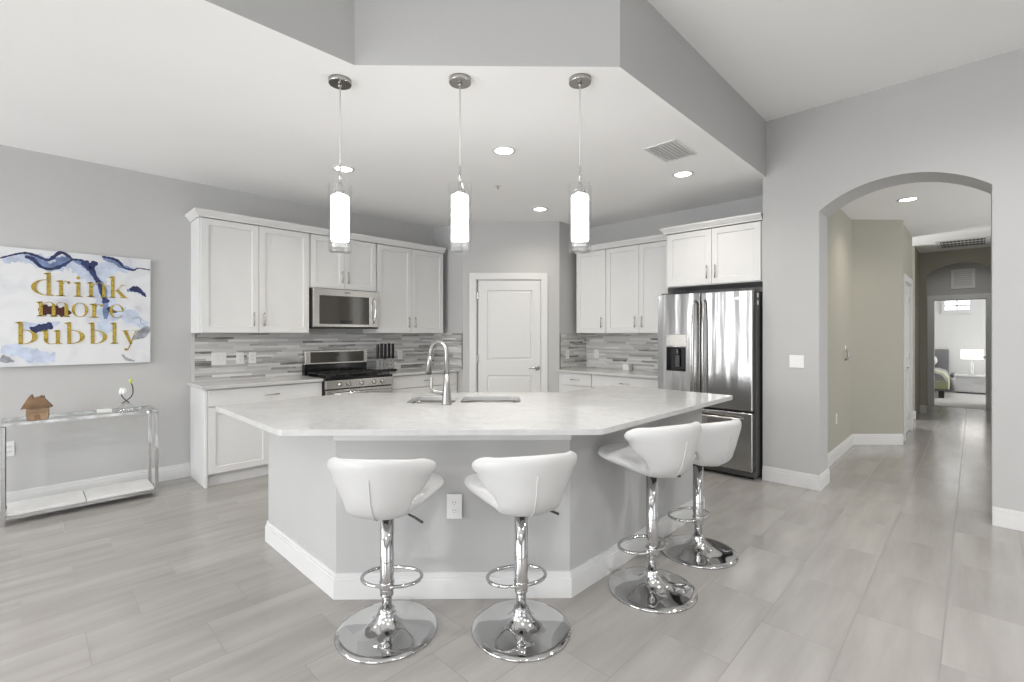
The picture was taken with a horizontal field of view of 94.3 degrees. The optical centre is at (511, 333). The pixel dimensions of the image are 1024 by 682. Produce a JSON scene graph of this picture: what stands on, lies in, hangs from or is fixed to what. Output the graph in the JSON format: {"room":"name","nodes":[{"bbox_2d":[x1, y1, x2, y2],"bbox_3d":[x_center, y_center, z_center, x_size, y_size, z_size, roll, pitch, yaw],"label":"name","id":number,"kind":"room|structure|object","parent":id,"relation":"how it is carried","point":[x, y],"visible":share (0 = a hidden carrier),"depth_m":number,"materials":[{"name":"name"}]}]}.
{"room":"kitchen","nodes":[
{"label":"kitchen","id":0,"kind":"room"},
{"bbox_2d":[0,145,433,491],"bbox_3d":[-4.302,-0.050,3.437,0.120,2.840,9.320,0,0,44],"label":"wall","id":1,"kind":"structure","parent":0,"point":[49,202],"depth_m":4.17,"materials":[{"name":"paint"}]},
{"bbox_2d":[6,441,14,456],"bbox_3d":[-3.942,0.900,3.715,0.008,0.116,0.072,0,0,44],"label":"wall outlet","id":2,"kind":"object","parent":1,"relation":"attached to","point":[10,446],"visible":0.65,"depth_m":3.72,"materials":[{"name":"white plastic"}]},
{"bbox_2d":[0,246,149,366],"bbox_3d":[-3.638,-0.213,4.006,0.038,0.940,0.945,0,0,44],"label":"canvas art","id":3,"kind":"object","parent":1,"relation":"attached to","point":[57,307],"visible":1,"depth_m":3.94},
{"bbox_2d":[6,462,190,509],"bbox_3d":[-5.265,1.304,2.351,0.016,0.133,6.220,0,0,44],"label":"baseboard","id":4,"kind":"structure","parent":1,"relation":"attached to","point":[166,473],"depth_m":4.09,"materials":[{"name":"white wood"}]},
{"bbox_2d":[191,217,308,332],"bbox_3d":[-2.617,-0.542,4.817,0.368,1.065,1.008,0,0,44],"label":"upper cabinet","id":5,"kind":"object","parent":1,"relation":"attached to","point":[246,278],"visible":1,"depth_m":4.64,"materials":[{"name":"white wood"}]},
{"bbox_2d":[191,333,433,381],"bbox_3d":[-2.091,0.227,5.609,0.012,0.472,2.873,0,0,44],"label":"backsplash","id":6,"kind":"structure","parent":1,"relation":"attached to","point":[277,354],"depth_m":5.19,"materials":[{"name":"tile"}]},
{"bbox_2d":[212,352,225,364],"bbox_3d":[-2.924,0.248,4.742,0.009,0.126,0.130,0,0,44],"label":"light switch","id":7,"kind":"object","parent":6,"relation":"attached to","point":[217,358],"visible":1,"depth_m":4.74,"materials":[{"name":"white plastic"}]},
{"bbox_2d":[236,352,243,363],"bbox_3d":[-2.791,0.247,4.878,0.008,0.116,0.072,0,0,44],"label":"wall outlet","id":8,"kind":"object","parent":6,"relation":"attached to","point":[239,355],"visible":1,"depth_m":4.87,"materials":[{"name":"white plastic"}]},
{"bbox_2d":[249,352,255,362],"bbox_3d":[-2.711,0.248,4.961,0.008,0.116,0.072,0,0,44],"label":"wall outlet","id":9,"kind":"object","parent":6,"relation":"attached to","point":[252,355],"visible":1,"depth_m":4.96,"materials":[{"name":"white plastic"}]},
{"bbox_2d":[398,350,401,358],"bbox_3d":[-1.470,0.270,6.234,0.008,0.116,0.072,0,0,44],"label":"wall outlet","id":10,"kind":"object","parent":6,"relation":"attached to","point":[399,351],"visible":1,"depth_m":6.23,"materials":[{"name":"white plastic"}]},
{"bbox_2d":[185,207,445,252],"bbox_3d":[-2.005,-1.109,5.434,0.383,0.065,2.843,0,0,44],"label":"crown molding","id":11,"kind":"structure","parent":1,"relation":"attached to","point":[195,212],"depth_m":4.94,"materials":[{"name":"white wood"}]},
{"bbox_2d":[309,234,375,291],"bbox_3d":[-1.989,-0.786,5.461,0.368,0.577,0.790,0,0,44],"label":"upper cabinet","id":12,"kind":"object","parent":1,"relation":"attached to","point":[338,268],"visible":0.84,"depth_m":5.33,"materials":[{"name":"white wood"}]},
{"bbox_2d":[309,288,378,328],"bbox_3d":[-1.956,-0.278,5.426,0.441,0.432,0.772,0,0,44],"label":"microwave","id":13,"kind":"object","parent":12,"relation":"attached to","point":[328,308],"visible":0.93,"depth_m":5.27,"materials":[{"name":"silver metal"}]},
{"bbox_2d":[363,244,442,332],"bbox_3d":[-1.367,-0.542,6.100,0.368,1.065,0.992,0,0,44],"label":"upper cabinet","id":14,"kind":"object","parent":1,"relation":"attached to","point":[409,282],"visible":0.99,"depth_m":5.95,"materials":[{"name":"white wood"}]},
{"bbox_2d":[0,0,764,228],"bbox_3d":[-2.350,-1.470,2.603,4.200,0.001,10.850,0,0,44],"label":"ceiling","id":15,"kind":"structure","parent":0,"point":[205,92],"depth_m":3.27,"materials":[{"name":"paint"}]},
{"bbox_2d":[328,74,351,252],"bbox_3d":[-0.995,-0.971,2.749,0.132,0.998,0.132,0,0,44],"label":"pendant light","id":16,"kind":"object","parent":15,"relation":"hanging from","point":[339,200],"visible":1,"depth_m":2.72,"materials":[{"name":"white glass"}]},
{"bbox_2d":[331,194,348,241],"bbox_3d":[-0.995,-0.669,2.749,0.098,0.258,0.098,0,0,44],"label":"diffuser","id":17,"kind":"object","parent":16,"relation":"attached to","point":[339,202],"depth_m":2.71,"materials":[{"name":"white glass"}]},
{"bbox_2d":[332,165,354,172],"bbox_3d":[-1.498,-1.466,4.223,0.192,0.007,0.192,0,0,44],"label":"recessed light","id":18,"kind":"object","parent":15,"relation":"in","point":[345,169],"visible":0.92,"depth_m":4.21,"materials":[{"name":"white"}]},
{"bbox_2d":[448,73,470,248],"bbox_3d":[-0.300,-0.971,2.738,0.132,0.998,0.132,0,0,44],"label":"pendant light","id":19,"kind":"object","parent":15,"relation":"hanging from","point":[459,200],"visible":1,"depth_m":2.71,"materials":[{"name":"white glass"}]},
{"bbox_2d":[451,193,468,241],"bbox_3d":[-0.300,-0.669,2.738,0.098,0.258,0.098,0,0,44],"label":"diffuser","id":20,"kind":"object","parent":19,"relation":"attached to","point":[459,201],"depth_m":2.70,"materials":[{"name":"white glass"}]},
{"bbox_2d":[492,146,515,155],"bbox_3d":[-0.064,-1.466,3.805,0.192,0.007,0.192,0,0,44],"label":"recessed light","id":21,"kind":"object","parent":15,"relation":"in","point":[499,150],"visible":1,"depth_m":3.79,"materials":[{"name":"white"}]},
{"bbox_2d":[532,207,547,210],"bbox_3d":[0.329,-1.466,5.586,0.192,0.007,0.192,0,0,44],"label":"recessed light","id":22,"kind":"object","parent":15,"relation":"in","point":[534,208],"visible":1,"depth_m":5.58,"materials":[{"name":"white"}]},
{"bbox_2d":[568,73,591,250],"bbox_3d":[0.392,-0.971,2.738,0.132,0.998,0.132,0,0,44],"label":"pendant light","id":23,"kind":"object","parent":15,"relation":"hanging from","point":[579,200],"visible":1,"depth_m":2.71,"materials":[{"name":"white glass"}]},
{"bbox_2d":[571,193,588,241],"bbox_3d":[0.392,-0.669,2.738,0.098,0.258,0.098,0,0,44],"label":"diffuser","id":24,"kind":"object","parent":23,"relation":"attached to","point":[579,201],"depth_m":2.70,"materials":[{"name":"white glass"}]},
{"bbox_2d":[643,139,696,161],"bbox_3d":[1.272,-1.465,3.814,0.270,0.010,0.400,0,0,44],"label":"ceiling vent","id":25,"kind":"object","parent":15,"relation":"in","point":[671,150],"visible":1,"depth_m":3.80,"materials":[{"name":"white metal"}]},
{"bbox_2d":[672,170,693,177],"bbox_3d":[1.571,-1.466,4.364,0.192,0.007,0.192,0,0,44],"label":"recessed light","id":26,"kind":"object","parent":15,"relation":"in","point":[686,173],"visible":1,"depth_m":4.36,"materials":[{"name":"white"}]},
{"bbox_2d":[434,225,462,391],"bbox_3d":[-0.823,-0.050,6.467,0.635,2.840,0.124,0,0,44],"label":"wall","id":27,"kind":"structure","parent":0,"point":[453,254],"depth_m":6.35,"materials":[{"name":"paint"}]},
{"bbox_2d":[434,333,462,368],"bbox_3d":[-0.869,0.227,6.416,0.619,0.472,0.012,0,0,44],"label":"backsplash","id":28,"kind":"structure","parent":27,"relation":"attached to","point":[454,341],"depth_m":6.35,"materials":[{"name":"tile"}]},
{"bbox_2d":[477,281,477,391],"bbox_3d":[-0.035,-0.050,6.926,1.200,2.840,0.050,0,0,-1],"label":"wall","id":29,"kind":"structure","parent":0,"point":[477,281],"depth_m":6.89,"materials":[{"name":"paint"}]},
{"bbox_2d":[206,0,765,176],"bbox_3d":[-1.703,-1.740,1.465,10.112,0.539,1.006,0,0,-38],"label":"ceiling soffit","id":30,"kind":"structure","parent":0,"point":[633,36],"depth_m":2.61,"materials":[{"name":"paint"}]},
{"bbox_2d":[463,221,558,391],"bbox_3d":[-0.011,-0.050,6.261,1.258,2.840,0.120,0,0,-1],"label":"wall","id":31,"kind":"structure","parent":0,"point":[494,246],"depth_m":6.20,"materials":[{"name":"paint"}]},
{"bbox_2d":[469,273,547,391],"bbox_3d":[-0.046,0.286,6.249,1.020,2.167,0.133,0,0,-1],"label":"trim","id":32,"kind":"structure","parent":31,"relation":"attached to","point":[473,277],"depth_m":6.19,"materials":[{"name":"white wood"}]},
{"bbox_2d":[477,280,540,391],"bbox_3d":[-0.037,0.332,6.191,0.841,2.060,0.100,0,0,-1],"label":"door","id":33,"kind":"structure","parent":31,"relation":"in","point":[509,315],"depth_m":6.20,"materials":[{"name":"white wood"}]},
{"bbox_2d":[0,389,1023,681],"bbox_3d":[3.408,1.418,4.358,10.000,0.104,21.400,0,0,44],"label":"floor","id":34,"kind":"structure","parent":0,"point":[899,569],"depth_m":2.47,"materials":[{"name":"tile"}]},
{"bbox_2d":[0,405,158,527],"bbox_3d":[-3.419,1.002,3.799,0.340,0.735,0.910,0,0,44],"label":"console table","id":35,"kind":"object","parent":34,"relation":"on","point":[46,504],"visible":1,"depth_m":3.73,"materials":[{"name":"silver metal"}]},
{"bbox_2d":[20,394,52,420],"bbox_3d":[-3.525,0.541,3.526,0.170,0.189,0.080,0,0,-40],"label":"wooden house","id":36,"kind":"object","parent":35,"relation":"on","point":[37,408],"visible":1,"depth_m":3.50,"materials":[{"name":"brown wood"}]},
{"bbox_2d":[96,408,111,412],"bbox_3d":[-3.296,0.620,3.839,0.060,0.030,0.090,0,0,44],"label":"trinket box","id":37,"kind":"object","parent":35,"relation":"on","point":[105,410],"visible":1,"depth_m":3.82,"materials":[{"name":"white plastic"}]},
{"bbox_2d":[115,379,137,412],"bbox_3d":[-3.166,0.502,3.901,0.164,0.265,0.164,0,0,44],"label":"flower ornament","id":38,"kind":"object","parent":35,"relation":"on","point":[123,391],"visible":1,"depth_m":3.90,"materials":[{"name":"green plant"}]},
{"bbox_2d":[190,382,321,487],"bbox_3d":[-2.528,0.932,4.756,0.576,0.876,1.054,0,0,44],"label":"base cabinet","id":39,"kind":"object","parent":34,"relation":"on","point":[224,448],"visible":0.43,"depth_m":4.40,"materials":[{"name":"white wood"}]},
{"bbox_2d":[187,375,322,389],"bbox_3d":[-2.535,0.478,4.744,0.562,0.030,1.078,0,0,44],"label":"countertop","id":40,"kind":"structure","parent":39,"relation":"on","point":[235,383],"depth_m":4.63,"materials":[{"name":"stone"}]},
{"bbox_2d":[302,349,392,395],"bbox_3d":[-1.841,0.752,5.374,0.671,1.135,0.786,0,0,44],"label":"gas range","id":41,"kind":"object","parent":34,"relation":"on","point":[345,371],"visible":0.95,"depth_m":5.34,"materials":[{"name":"silver metal"}]},
{"bbox_2d":[302,371,391,380],"bbox_3d":[-1.863,0.471,5.396,0.600,0.027,0.786,0,0,44],"label":"cooktop","id":42,"kind":"object","parent":41,"relation":"in","point":[370,375],"depth_m":5.24,"materials":[{"name":"black metal"}]},
{"bbox_2d":[322,381,392,395],"bbox_3d":[-1.836,0.902,5.369,0.657,0.835,0.778,0,0,44],"label":"oven","id":43,"kind":"object","parent":41,"relation":"in","point":[328,387],"depth_m":5.12,"materials":[{"name":"silver metal"}]},
{"bbox_2d":[327,457,444,664],"bbox_3d":[-0.578,0.946,2.185,0.494,0.849,0.481,0,0,3],"label":"bar stool","id":44,"kind":"object","parent":34,"relation":"on","point":[386,631],"visible":1,"depth_m":2.06,"materials":[{"name":"white leather"}]},
{"bbox_2d":[391,372,456,392],"bbox_3d":[-1.246,0.932,6.071,0.574,0.876,1.028,0,0,44],"label":"base cabinet","id":45,"kind":"object","parent":34,"relation":"on","point":[420,383],"visible":0.18,"depth_m":5.84,"materials":[{"name":"white wood"}]},
{"bbox_2d":[380,367,459,375],"bbox_3d":[-1.245,0.478,6.068,0.562,0.030,1.032,0,0,44],"label":"countertop","id":46,"kind":"structure","parent":45,"relation":"on","point":[415,371],"depth_m":5.96,"materials":[{"name":"stone"}]},
{"bbox_2d":[375,355,396,370],"bbox_3d":[-1.581,0.363,5.893,0.130,0.200,0.270,0,0,44],"label":"knife block","id":47,"kind":"object","parent":46,"relation":"on","point":[387,369],"visible":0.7,"depth_m":5.88,"materials":[{"name":"clear glass"}]},
{"bbox_2d":[376,344,378,368],"bbox_3d":[-1.642,0.276,5.803,0.022,0.315,0.036,0,0,44],"label":"kitchen knife","id":48,"kind":"object","parent":47,"relation":"in","point":[377,345],"visible":0.98,"depth_m":5.80,"materials":[{"name":"metal"}]},
{"bbox_2d":[380,343,382,368],"bbox_3d":[-1.605,0.272,5.840,0.022,0.315,0.036,0,0,44],"label":"kitchen knife","id":49,"kind":"object","parent":47,"relation":"in","point":[381,344],"visible":1,"depth_m":5.83,"materials":[{"name":"metal"}]},
{"bbox_2d":[384,344,386,368],"bbox_3d":[-1.568,0.276,5.878,0.022,0.315,0.036,0,0,44],"label":"kitchen knife","id":50,"kind":"object","parent":47,"relation":"in","point":[385,345],"visible":1,"depth_m":5.87,"materials":[{"name":"metal"}]},
{"bbox_2d":[388,343,390,367],"bbox_3d":[-1.532,0.272,5.916,0.022,0.315,0.036,0,0,44],"label":"kitchen knife","id":51,"kind":"object","parent":47,"relation":"in","point":[389,344],"visible":1,"depth_m":5.91,"materials":[{"name":"metal"}]},
{"bbox_2d":[391,343,393,368],"bbox_3d":[-1.495,0.276,5.953,0.022,0.315,0.036,0,0,44],"label":"kitchen knife","id":52,"kind":"object","parent":47,"relation":"in","point":[392,344],"visible":1,"depth_m":5.95,"materials":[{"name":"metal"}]},
{"bbox_2d":[265,408,704,599],"bbox_3d":[-0.072,0.932,3.412,1.870,0.876,2.564,0,0,44],"label":"kitchen island","id":53,"kind":"object","parent":34,"relation":"on","point":[603,501],"visible":0.66,"depth_m":2.48,"materials":[{"name":"paint"}]},
{"bbox_2d":[447,494,461,518],"bbox_3d":[-0.297,0.890,2.452,0.080,0.128,0.008,0,0,-1],"label":"wall outlet","id":54,"kind":"object","parent":53,"relation":"attached to","point":[454,501],"visible":1,"depth_m":2.45,"materials":[{"name":"white plastic"}]},
{"bbox_2d":[451,500,457,504],"bbox_3d":[-0.297,0.870,2.450,0.034,0.028,0.003,0,0,-1],"label":"socket","id":55,"kind":"object","parent":54,"relation":"attached to","point":[453,502],"depth_m":2.45,"materials":[{"name":"white plastic"}]},
{"bbox_2d":[451,508,457,512],"bbox_3d":[-0.297,0.910,2.450,0.034,0.028,0.003,0,0,-1],"label":"socket","id":56,"kind":"object","parent":54,"relation":"attached to","point":[453,510],"depth_m":2.45,"materials":[{"name":"white plastic"}]},
{"bbox_2d":[216,385,732,435],"bbox_3d":[-0.120,0.478,3.322,2.202,0.030,2.878,0,0,44],"label":"island countertop","id":57,"kind":"structure","parent":53,"relation":"on","point":[602,410],"depth_m":2.80,"materials":[{"name":"stone"}]},
{"bbox_2d":[425,340,451,404],"bbox_3d":[-0.507,0.251,3.162,0.228,0.424,0.099,0,0,32],"label":"kitchen faucet","id":58,"kind":"object","parent":57,"relation":"on","point":[446,393],"visible":1,"depth_m":3.12,"materials":[{"name":"silver metal"}]},
{"bbox_2d":[412,400,519,402],"bbox_3d":[-0.331,0.589,3.356,0.804,0.190,0.364,0,0,-1],"label":"sink","id":59,"kind":"object","parent":57,"relation":"in","point":[471,401],"visible":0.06,"depth_m":3.52,"materials":[{"name":"silver metal"}]},
{"bbox_2d":[464,451,576,662],"bbox_3d":[0.045,0.940,2.196,0.494,0.861,0.482,0,0,-16],"label":"bar stool","id":60,"kind":"object","parent":34,"relation":"on","point":[520,630],"visible":1,"depth_m":2.07,"materials":[{"name":"white leather"}]},
{"bbox_2d":[559,372,592,391],"bbox_3d":[0.990,0.932,6.213,0.523,0.876,0.650,0,0,44],"label":"base cabinet","id":61,"kind":"object","parent":34,"relation":"on","point":[567,381],"visible":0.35,"depth_m":6.01,"materials":[{"name":"white wood"}]},
{"bbox_2d":[592,375,657,388],"bbox_3d":[1.512,0.932,5.704,0.934,0.876,0.650,0,0,44],"label":"base cabinet","id":62,"kind":"object","parent":34,"relation":"on","point":[597,380],"visible":0.12,"depth_m":5.51,"materials":[{"name":"white wood"}]},
{"bbox_2d":[558,367,657,378],"bbox_3d":[1.330,0.478,5.882,1.448,0.030,0.632,0,0,44],"label":"countertop","id":63,"kind":"structure","parent":62,"relation":"on","point":[586,370],"depth_m":5.81,"materials":[{"name":"stone"}]},
{"bbox_2d":[623,364,631,369],"bbox_3d":[1.480,0.424,6.090,0.090,0.078,0.090,0,0,44],"label":"box","id":64,"kind":"object","parent":63,"relation":"on","point":[625,366],"visible":0.97,"depth_m":6.06,"materials":[{"name":"white plastic"}]},
{"bbox_2d":[598,421,701,613],"bbox_3d":[0.756,0.908,2.540,0.494,0.924,0.481,0,0,-27],"label":"bar stool","id":65,"kind":"object","parent":34,"relation":"on","point":[655,453],"visible":1,"depth_m":2.44,"materials":[{"name":"silver metal"}]},
{"bbox_2d":[660,419,741,569],"bbox_3d":[1.174,0.940,2.977,0.494,0.861,0.482,0,0,-28],"label":"bar stool","id":66,"kind":"object","parent":34,"relation":"on","point":[717,442],"visible":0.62,"depth_m":2.86,"materials":[{"name":"silver metal"}]},
{"bbox_2d":[658,288,762,478],"bbox_3d":[2.123,0.471,4.950,0.958,1.798,0.826,0,0,44],"label":"refrigerator","id":67,"kind":"object","parent":34,"relation":"on","point":[709,342],"visible":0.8,"depth_m":4.58,"materials":[{"name":"silver metal"}]},
{"bbox_2d":[935,349,950,397],"bbox_3d":[9.397,0.871,11.424,1.699,0.990,2.260,0,0,44],"label":"bed","id":68,"kind":"object","parent":34,"relation":"on","point":[942,376],"visible":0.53,"depth_m":10.92,"materials":[{"name":"grey fabric"}]},
{"bbox_2d":[935,370,949,389],"bbox_3d":[8.832,0.989,10.844,1.699,0.375,0.640,0,0,44],"label":"throw","id":69,"kind":"object","parent":68,"relation":"on","point":[942,381],"depth_m":10.14,"materials":[{"name":"fabric"}]},
{"bbox_2d":[935,367,950,381],"bbox_3d":[9.289,0.977,11.313,1.659,0.323,1.930,0,0,44],"label":"duvet","id":70,"kind":"object","parent":68,"relation":"on","point":[941,375],"depth_m":10.18,"materials":[{"name":"grey fabric"}]},
{"bbox_2d":[950,373,954,390],"bbox_3d":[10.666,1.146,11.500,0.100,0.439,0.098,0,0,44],"label":"nightstand","id":71,"kind":"object","parent":34,"relation":"on","point":[952,383],"visible":0.91,"depth_m":11.47,"materials":[{"name":"grey wood"}]},
{"bbox_2d":[954,373,985,392],"bbox_3d":[10.674,1.139,10.934,0.711,0.395,0.440,0,0,44],"label":"chest","id":72,"kind":"object","parent":34,"relation":"on","point":[976,383],"visible":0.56,"depth_m":10.85,"materials":[{"name":"white wood"}]},
{"bbox_2d":[961,350,982,374],"bbox_3d":[10.630,0.653,10.976,0.370,0.575,0.220,0,0,44],"label":"table lamp","id":73,"kind":"object","parent":72,"relation":"on","point":[965,354],"visible":0.99,"depth_m":10.92,"materials":[{"name":"silver metal"}]},
{"bbox_2d":[559,222,585,369],"bbox_3d":[0.820,-0.050,6.509,0.130,2.840,0.711,0,0,44],"label":"wall","id":74,"kind":"structure","parent":0,"point":[567,259],"depth_m":6.33,"materials":[{"name":"paint"}]},
{"bbox_2d":[560,333,585,368],"bbox_3d":[0.831,0.227,6.416,0.012,0.472,0.586,0,0,44],"label":"backsplash","id":75,"kind":"structure","parent":74,"relation":"attached to","point":[575,343],"depth_m":6.41,"materials":[{"name":"tile"}]},
{"bbox_2d":[586,196,762,371],"bbox_3d":[1.996,-0.050,5.775,2.580,2.840,0.120,0,0,44],"label":"wall","id":76,"kind":"structure","parent":0,"point":[648,226],"depth_m":5.73,"materials":[{"name":"paint"}]},
{"bbox_2d":[577,249,605,332],"bbox_3d":[1.127,-0.542,6.282,0.463,1.065,0.368,0,0,44],"label":"upper cabinet","id":77,"kind":"object","parent":76,"relation":"attached to","point":[591,266],"visible":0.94,"depth_m":6.17,"materials":[{"name":"white wood"}]},
{"bbox_2d":[586,333,657,370],"bbox_3d":[1.554,0.227,6.113,1.448,0.472,0.010,0,0,44],"label":"backsplash","id":78,"kind":"structure","parent":76,"relation":"attached to","point":[640,350],"depth_m":6.21,"materials":[{"name":"tile"}]},
{"bbox_2d":[594,349,598,357],"bbox_3d":[1.151,0.270,6.492,0.072,0.116,0.008,0,0,44],"label":"wall outlet","id":79,"kind":"object","parent":78,"relation":"attached to","point":[596,352],"visible":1,"depth_m":6.49,"materials":[{"name":"white plastic"}]},
{"bbox_2d":[606,241,670,332],"bbox_3d":[1.620,-0.542,5.801,0.914,1.065,0.368,0,0,44],"label":"upper cabinet","id":80,"kind":"object","parent":76,"relation":"attached to","point":[636,275],"visible":0.69,"depth_m":5.73,"materials":[{"name":"white wood"}]},
{"bbox_2d":[666,221,762,293],"bbox_3d":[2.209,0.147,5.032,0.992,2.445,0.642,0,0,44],"label":"upper cabinet","id":81,"kind":"object","parent":76,"relation":"attached to","point":[726,257],"visible":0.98,"depth_m":4.79,"materials":[{"name":"white wood"}]},
{"bbox_2d":[571,212,762,253],"bbox_3d":[1.693,-1.109,5.526,2.421,0.065,0.660,0,0,44],"label":"crown molding","id":82,"kind":"structure","parent":81,"relation":"attached to","point":[753,217],"depth_m":5.07,"materials":[{"name":"white wood"}]},
{"bbox_2d":[647,0,1023,120],"bbox_3d":[-0.517,-2.040,0.329,10.000,0.100,10.149,0,0,44],"label":"ceiling","id":83,"kind":"structure","parent":0,"point":[783,58],"depth_m":3.21,"materials":[{"name":"paint"}]},
{"bbox_2d":[828,209,851,452],"bbox_3d":[3.416,-0.022,5.155,0.120,2.785,2.152,0,0,44],"label":"wall","id":84,"kind":"structure","parent":0,"point":[839,223],"depth_m":5.31,"materials":[{"name":"paint"}]},
{"bbox_2d":[828,434,852,466],"bbox_3d":[3.529,1.304,5.173,0.016,0.133,1.968,0,0,44],"label":"baseboard","id":85,"kind":"structure","parent":84,"relation":"attached to","point":[838,451],"depth_m":5.31,"materials":[{"name":"white wood"}]},
{"bbox_2d":[844,346,848,360],"bbox_3d":[3.904,0.225,5.537,0.046,0.179,0.060,0,0,44],"label":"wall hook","id":86,"kind":"object","parent":84,"relation":"attached to","point":[847,358],"visible":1,"depth_m":5.53,"materials":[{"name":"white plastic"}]},
{"bbox_2d":[852,220,903,442],"bbox_3d":[4.526,-0.022,5.965,0.803,2.785,0.161,0,0,0],"label":"wall","id":87,"kind":"structure","parent":0,"point":[877,245],"depth_m":5.89,"materials":[{"name":"paint"}]},
{"bbox_2d":[853,434,902,444],"bbox_3d":[4.527,1.304,5.880,0.634,0.133,0.016,0,0,-1],"label":"baseboard","id":88,"kind":"structure","parent":87,"relation":"attached to","point":[858,439],"depth_m":5.87,"materials":[{"name":"white wood"}]},
{"bbox_2d":[763,48,1023,516],"bbox_3d":[4.528,-0.320,2.592,5.730,3.380,0.335,0,0,44],"label":"wall","id":89,"kind":"structure","parent":0,"point":[964,124],"depth_m":3.88,"materials":[{"name":"paint"}]},
{"bbox_2d":[762,466,818,490],"bbox_3d":[2.517,1.304,4.307,0.455,0.133,0.016,0,0,44],"label":"baseboard","id":90,"kind":"structure","parent":89,"relation":"attached to","point":[788,477],"depth_m":4.29,"materials":[{"name":"white wood"}]},
{"bbox_2d":[789,355,803,367],"bbox_3d":[2.558,0.247,4.271,0.115,0.114,0.009,0,0,44],"label":"light switch","id":91,"kind":"object","parent":89,"relation":"attached to","point":[795,361],"visible":1,"depth_m":4.27,"materials":[{"name":"white plastic"}]},
{"bbox_2d":[819,468,829,490],"bbox_3d":[2.808,1.304,4.268,0.016,0.133,0.367,0,0,44],"label":"baseboard","id":92,"kind":"object","parent":89,"relation":"attached to","point":[824,478],"visible":1,"depth_m":4.23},
{"bbox_2d":[992,506,1023,531],"bbox_3d":[4.911,1.304,1.974,4.100,0.133,0.016,0,0,44],"label":"baseboard","id":93,"kind":"structure","parent":89,"relation":"attached to","point":[1001,517],"depth_m":3.35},
{"bbox_2d":[904,225,911,282],"bbox_3d":[5.276,-0.022,6.566,0.295,2.785,1.330,0,0,44],"label":"wall","id":94,"kind":"structure","parent":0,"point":[907,237],"depth_m":6.46,"materials":[{"name":"paint"}]},
{"bbox_2d":[840,182,990,252],"bbox_3d":[6.108,-1.440,6.056,5.300,0.050,7.400,0,0,44],"label":"ceiling","id":95,"kind":"structure","parent":0,"point":[942,211],"depth_m":5.44,"materials":[{"name":"paint"}]},
{"bbox_2d":[896,197,919,201],"bbox_3d":[4.158,-1.411,4.988,0.192,0.007,0.192,0,0,44],"label":"recessed light","id":96,"kind":"object","parent":95,"relation":"in","point":[907,199],"visible":1,"depth_m":4.98,"materials":[{"name":"white"}]},
{"bbox_2d":[935,236,990,248],"bbox_3d":[6.986,-1.410,7.365,0.600,0.010,0.840,0,0,44],"label":"ceiling vent","id":97,"kind":"object","parent":95,"relation":"in","point":[985,240],"visible":1,"depth_m":7.33,"materials":[{"name":"white metal"}]},
{"bbox_2d":[912,246,919,416],"bbox_3d":[5.836,-0.022,8.205,1.710,2.785,2.000,0,0,44],"label":"wall","id":98,"kind":"structure","parent":0,"point":[915,253],"depth_m":7.86,"materials":[{"name":"paint"}]},
{"bbox_2d":[906,285,908,432],"bbox_3d":[5.355,0.341,6.446,0.100,2.042,0.867,0,0,44],"label":"door","id":99,"kind":"structure","parent":98,"relation":"in","point":[907,286],"depth_m":6.68,"materials":[{"name":"white wood"}]},
{"bbox_2d":[904,273,912,440],"bbox_3d":[5.323,0.297,6.472,0.133,2.145,1.050,0,0,44],"label":"door frame","id":100,"kind":"structure","parent":98,"relation":"attached to","point":[907,279],"depth_m":6.75,"materials":[{"name":"white wood"}]},
{"bbox_2d":[920,247,990,412],"bbox_3d":[7.490,-0.022,8.047,1.300,2.785,0.140,0,0,44],"label":"wall","id":101,"kind":"structure","parent":0,"point":[930,262],"depth_m":8.24,"materials":[{"name":"paint"}]},
{"bbox_2d":[920,405,925,412],"bbox_3d":[7.152,1.304,8.266,0.090,0.133,0.016,0,0,44],"label":"baseboard","id":102,"kind":"structure","parent":101,"relation":"attached to","point":[922,407],"depth_m":8.26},
{"bbox_2d":[927,263,990,295],"bbox_3d":[8.324,-0.022,8.867,1.350,2.785,0.120,0,0,44],"label":"wall","id":103,"kind":"structure","parent":0,"point":[939,281],"depth_m":8.85,"materials":[{"name":"paint"}]},
{"bbox_2d":[927,293,990,409],"bbox_3d":[8.330,0.320,8.845,0.890,2.100,0.133,0,0,44],"label":"trim","id":104,"kind":"structure","parent":103,"relation":"attached to","point":[931,300],"depth_m":9.04,"materials":[{"name":"white wood"}]},
{"bbox_2d":[951,268,974,288],"bbox_3d":[8.326,-1.020,8.771,0.330,0.360,0.015,0,0,44],"label":"air vent","id":105,"kind":"object","parent":103,"relation":"in","point":[960,278],"visible":1,"depth_m":8.77,"materials":[{"name":"white metal"}]},
{"bbox_2d":[935,299,985,388],"bbox_3d":[11.101,-0.022,11.467,6.500,2.785,0.120,0,0,44],"label":"wall","id":106,"kind":"structure","parent":0,"point":[956,333],"depth_m":11.54,"materials":[{"name":"paint"}]},
{"bbox_2d":[942,300,972,313],"bbox_3d":[10.885,-0.810,11.618,0.560,0.620,0.095,0,0,44],"label":"window","id":107,"kind":"structure","parent":106,"relation":"in","point":[953,306],"depth_m":11.62,"materials":[{"name":"glass"}]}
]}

